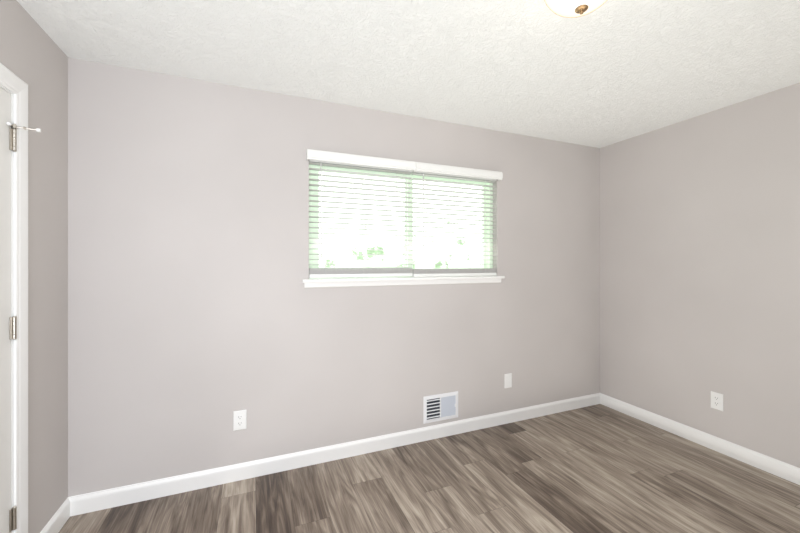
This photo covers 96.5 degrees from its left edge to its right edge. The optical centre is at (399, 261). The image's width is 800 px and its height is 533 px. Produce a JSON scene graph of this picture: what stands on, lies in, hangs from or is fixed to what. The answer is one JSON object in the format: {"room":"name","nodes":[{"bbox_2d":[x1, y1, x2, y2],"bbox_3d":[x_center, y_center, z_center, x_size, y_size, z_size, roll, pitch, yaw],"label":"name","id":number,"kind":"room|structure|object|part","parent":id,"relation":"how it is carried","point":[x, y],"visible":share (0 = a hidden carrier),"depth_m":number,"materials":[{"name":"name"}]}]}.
{"room":"empty bedroom","nodes":[
{"label":"empty bedroom","id":0,"kind":"room"},
{"bbox_2d":[0,0,67,532],"bbox_3d":[-1.175,0.130,0.305,0.120,2.440,3.400,0,0,-22],"label":"wall","id":1,"kind":"structure","parent":0,"point":[33,56],"depth_m":1.70,"materials":[{"name":"beige paint"}]},
{"bbox_2d":[0,87,16,532],"bbox_3d":[-1.453,0.329,1.105,0.050,2.023,0.798,0,0,-22],"label":"door","id":2,"kind":"structure","parent":1,"relation":"in","point":[5,315],"depth_m":1.42,"materials":[{"name":"white paint"}]},
{"bbox_3d":[-1.581,1.050,1.464,0.015,0.096,0.036,0,0,-22],"label":"door hinge","id":3,"kind":"part","parent":2,"relation":"part of","materials":[{"name":"silver metal"}]},
{"bbox_3d":[-1.581,0.270,1.464,0.015,0.096,0.036,0,0,-22],"label":"door hinge","id":4,"kind":"part","parent":2,"relation":"part of","materials":[{"name":"silver metal"}]},
{"bbox_3d":[-1.581,-0.500,1.464,0.015,0.096,0.036,0,0,-22],"label":"door hinge","id":5,"kind":"part","parent":2,"relation":"part of","materials":[{"name":"silver metal"}]},
{"bbox_2d":[11,123,35,130],"bbox_3d":[-1.552,-0.557,1.467,0.073,0.018,0.045,0,0,-22],"label":"door stop","id":6,"kind":"object","parent":2,"relation":"attached to","point":[16,126],"visible":0.98,"depth_m":1.47,"materials":[{"name":"silver metal"}]},
{"bbox_2d":[6,122,40,131],"bbox_3d":[-1.545,-0.554,1.468,0.018,0.015,0.101,0,0,36],"label":"pads","id":7,"kind":"object","parent":6,"relation":"attached to","point":[37,129],"visible":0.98,"depth_m":1.50,"materials":[{"name":"white rubber"}]},
{"bbox_2d":[0,63,27,532],"bbox_3d":[-1.485,0.290,1.081,0.137,2.118,0.948,0,0,-22],"label":"door frame","id":8,"kind":"structure","parent":1,"relation":"attached to","point":[14,84],"depth_m":1.49,"materials":[{"name":"white wood"}]},
{"bbox_2d":[40,498,69,532],"bbox_3d":[-1.687,1.300,1.724,0.014,0.099,0.387,0,0,-22],"label":"baseboard","id":9,"kind":"structure","parent":1,"relation":"attached to","point":[58,520],"depth_m":1.79,"materials":[{"name":"white wood"}]},
{"bbox_2d":[68,57,599,496],"bbox_3d":[0.050,0.130,2.714,4.220,2.440,0.120,0,0,-22],"label":"wall","id":10,"kind":"structure","parent":0,"point":[198,313],"depth_m":2.27,"materials":[{"name":"beige paint"}]},
{"bbox_2d":[233,410,245,430],"bbox_3d":[-0.993,0.982,2.215,0.074,0.119,0.008,0,0,-22],"label":"duplex electrical outlet","id":11,"kind":"object","parent":10,"relation":"attached to","point":[239,420],"visible":1,"depth_m":2.21,"materials":[{"name":"white plastic"}]},
{"bbox_2d":[236,414,242,426],"bbox_3d":[-0.992,0.982,2.212,0.034,0.066,0.002,0,0,-22],"label":"receptacle","id":12,"kind":"object","parent":11,"relation":"attached to","point":[239,417],"depth_m":2.21,"materials":[{"name":"white plastic"}]},
{"bbox_2d":[68,393,599,516],"bbox_3d":[0.075,1.300,2.651,3.980,0.099,0.014,0,0,-22],"label":"baseboard","id":13,"kind":"structure","parent":10,"relation":"attached to","point":[115,497],"depth_m":2.34,"materials":[{"name":"white wood"}]},
{"bbox_2d":[302,159,504,287],"bbox_3d":[0.086,-0.270,2.705,1.614,0.880,0.163,0,0,-22],"label":"window","id":14,"kind":"structure","parent":10,"relation":"in","point":[489,220],"depth_m":2.65,"materials":[{"name":"white plastic"}]},
{"bbox_2d":[320,164,321,257],"bbox_3d":[-0.530,-0.352,2.403,0.012,0.644,0.008,0,0,-22],"label":"blind wand","id":15,"kind":"object","parent":14,"relation":"hanging from","point":[321,204],"visible":1,"depth_m":2.40,"materials":[{"name":"white plastic"}]},
{"bbox_2d":[324,166,324,267],"bbox_3d":[-0.504,-0.295,2.426,0.002,0.757,0.002,0,0,-22],"label":"blind cord","id":16,"kind":"object","parent":14,"relation":"hanging from","point":[324,166],"depth_m":2.47,"materials":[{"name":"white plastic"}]},
{"bbox_3d":[-0.265,-0.301,2.552,0.757,0.816,0.054,0,0,-22],"label":"window blind rails","id":17,"kind":"part","parent":14,"relation":"part of","materials":[{"name":"white plastic"}]},
{"bbox_2d":[306,149,415,170],"bbox_3d":[-0.252,-0.707,2.498,0.780,0.066,0.048,0,0,-22],"label":"window valance","id":18,"kind":"object","parent":14,"relation":"attached to","point":[319,155],"visible":0.94,"depth_m":2.46,"materials":[{"name":"white plastic"}]},
{"bbox_3d":[-0.255,-0.297,2.608,0.760,0.759,0.024,0,0,-22],"label":"window sash left","id":19,"kind":"part","parent":14,"relation":"part of","materials":[{"name":"white plastic"}]},
{"bbox_2d":[396,174,396,267],"bbox_3d":[-0.026,-0.295,2.677,0.002,0.757,0.002,0,0,-22],"label":"blind cord","id":20,"kind":"object","parent":14,"relation":"hanging from","point":[396,224],"depth_m":2.68,"materials":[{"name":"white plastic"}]},
{"bbox_3d":[0.097,0.143,2.678,1.614,0.055,0.104,0,0,-22],"label":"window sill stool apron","id":21,"kind":"part","parent":14,"relation":"part of","materials":[{"name":"white wood"}]},
{"bbox_2d":[423,173,423,257],"bbox_3d":[0.177,-0.352,2.695,0.012,0.644,0.008,0,0,-22],"label":"blind wand","id":22,"kind":"object","parent":14,"relation":"hanging from","point":[423,215],"visible":1,"depth_m":2.69,"materials":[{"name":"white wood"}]},
{"bbox_3d":[0.388,-0.297,2.902,0.754,0.759,0.024,0,0,-22],"label":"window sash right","id":23,"kind":"part","parent":14,"relation":"part of","materials":[{"name":"white plastic"}]},
{"bbox_3d":[0.443,-0.298,2.843,0.757,0.822,0.054,0,0,-22],"label":"window blind rails","id":24,"kind":"part","parent":14,"relation":"part of","materials":[{"name":"white plastic"}]},
{"bbox_2d":[416,162,502,180],"bbox_3d":[0.471,-0.707,2.796,0.780,0.066,0.048,0,0,-22],"label":"window valance","id":25,"kind":"object","parent":14,"relation":"attached to","point":[452,170],"visible":0.94,"depth_m":2.76,"materials":[{"name":"white plastic"}]},
{"bbox_2d":[485,180,485,272],"bbox_3d":[0.700,-0.292,2.922,0.002,0.763,0.002,0,0,-22],"label":"blind cord","id":26,"kind":"object","parent":14,"relation":"hanging from","point":[485,227],"depth_m":2.92,"materials":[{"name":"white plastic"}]},
{"bbox_2d":[423,391,457,423],"bbox_3d":[0.320,1.121,2.753,0.305,0.205,0.012,0,0,-22],"label":"air vent","id":27,"kind":"object","parent":10,"relation":"in","point":[440,407],"visible":1,"depth_m":2.75,"materials":[{"name":"white metal"}]},
{"bbox_2d":[504,373,511,387],"bbox_3d":[0.910,0.998,2.999,0.074,0.119,0.006,0,0,-22],"label":"electrical outlet plate","id":28,"kind":"object","parent":10,"relation":"attached to","point":[507,380],"visible":1,"depth_m":3.00,"materials":[{"name":"white plastic"}]},
{"bbox_2d":[17,0,799,147],"bbox_3d":[0.698,-1.140,1.142,4.220,0.100,3.520,0,0,-22],"label":"ceiling","id":29,"kind":"structure","parent":0,"point":[608,72],"depth_m":1.86,"materials":[{"name":"white paint"}]},
{"bbox_2d":[544,0,606,17],"bbox_3d":[0.675,-1.006,1.327,0.276,0.167,0.276,0,0,-22],"label":"ceiling lamp","id":30,"kind":"object","parent":29,"relation":"attached to","point":[570,8],"visible":1,"depth_m":1.33,"materials":[{"name":"white glass"}]},
{"bbox_2d":[59,404,799,532],"bbox_3d":[0.698,1.400,1.142,4.220,0.100,3.520,0,0,-22],"label":"floor","id":31,"kind":"structure","parent":0,"point":[599,468],"depth_m":2.09,"materials":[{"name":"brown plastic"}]},
{"bbox_2d":[600,83,799,467],"bbox_3d":[2.616,0.130,1.868,0.120,2.440,3.400,0,0,-22],"label":"wall","id":32,"kind":"structure","parent":0,"point":[699,258],"depth_m":2.59,"materials":[{"name":"beige paint"}]},
{"bbox_2d":[600,393,799,484],"bbox_3d":[2.531,1.300,1.897,0.014,0.099,3.280,0,0,-22],"label":"baseboard","id":33,"kind":"structure","parent":32,"relation":"attached to","point":[779,468],"depth_m":2.58,"materials":[{"name":"white wood"}]},
{"bbox_2d":[711,391,722,410],"bbox_3d":[2.264,0.994,2.552,0.008,0.119,0.074,0,0,-22],"label":"duplex electrical outlet","id":34,"kind":"object","parent":32,"relation":"attached to","point":[717,401],"visible":1,"depth_m":2.55,"materials":[{"name":"white plastic"}]},
{"bbox_2d":[713,396,719,406],"bbox_3d":[2.262,0.994,2.551,0.002,0.066,0.034,0,0,-22],"label":"receptacle","id":35,"kind":"object","parent":34,"relation":"attached to","point":[716,399],"depth_m":2.55,"materials":[{"name":"white plastic"}]},
{"label":"outside","id":36,"kind":"structure","parent":0,"visible":0},
{"bbox_2d":[319,172,481,278],"bbox_3d":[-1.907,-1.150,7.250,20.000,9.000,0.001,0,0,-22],"label":"window glass","id":37,"kind":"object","parent":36,"point":[467,260],"depth_m":7.98,"materials":[{"name":"clear glass"}]}
]}

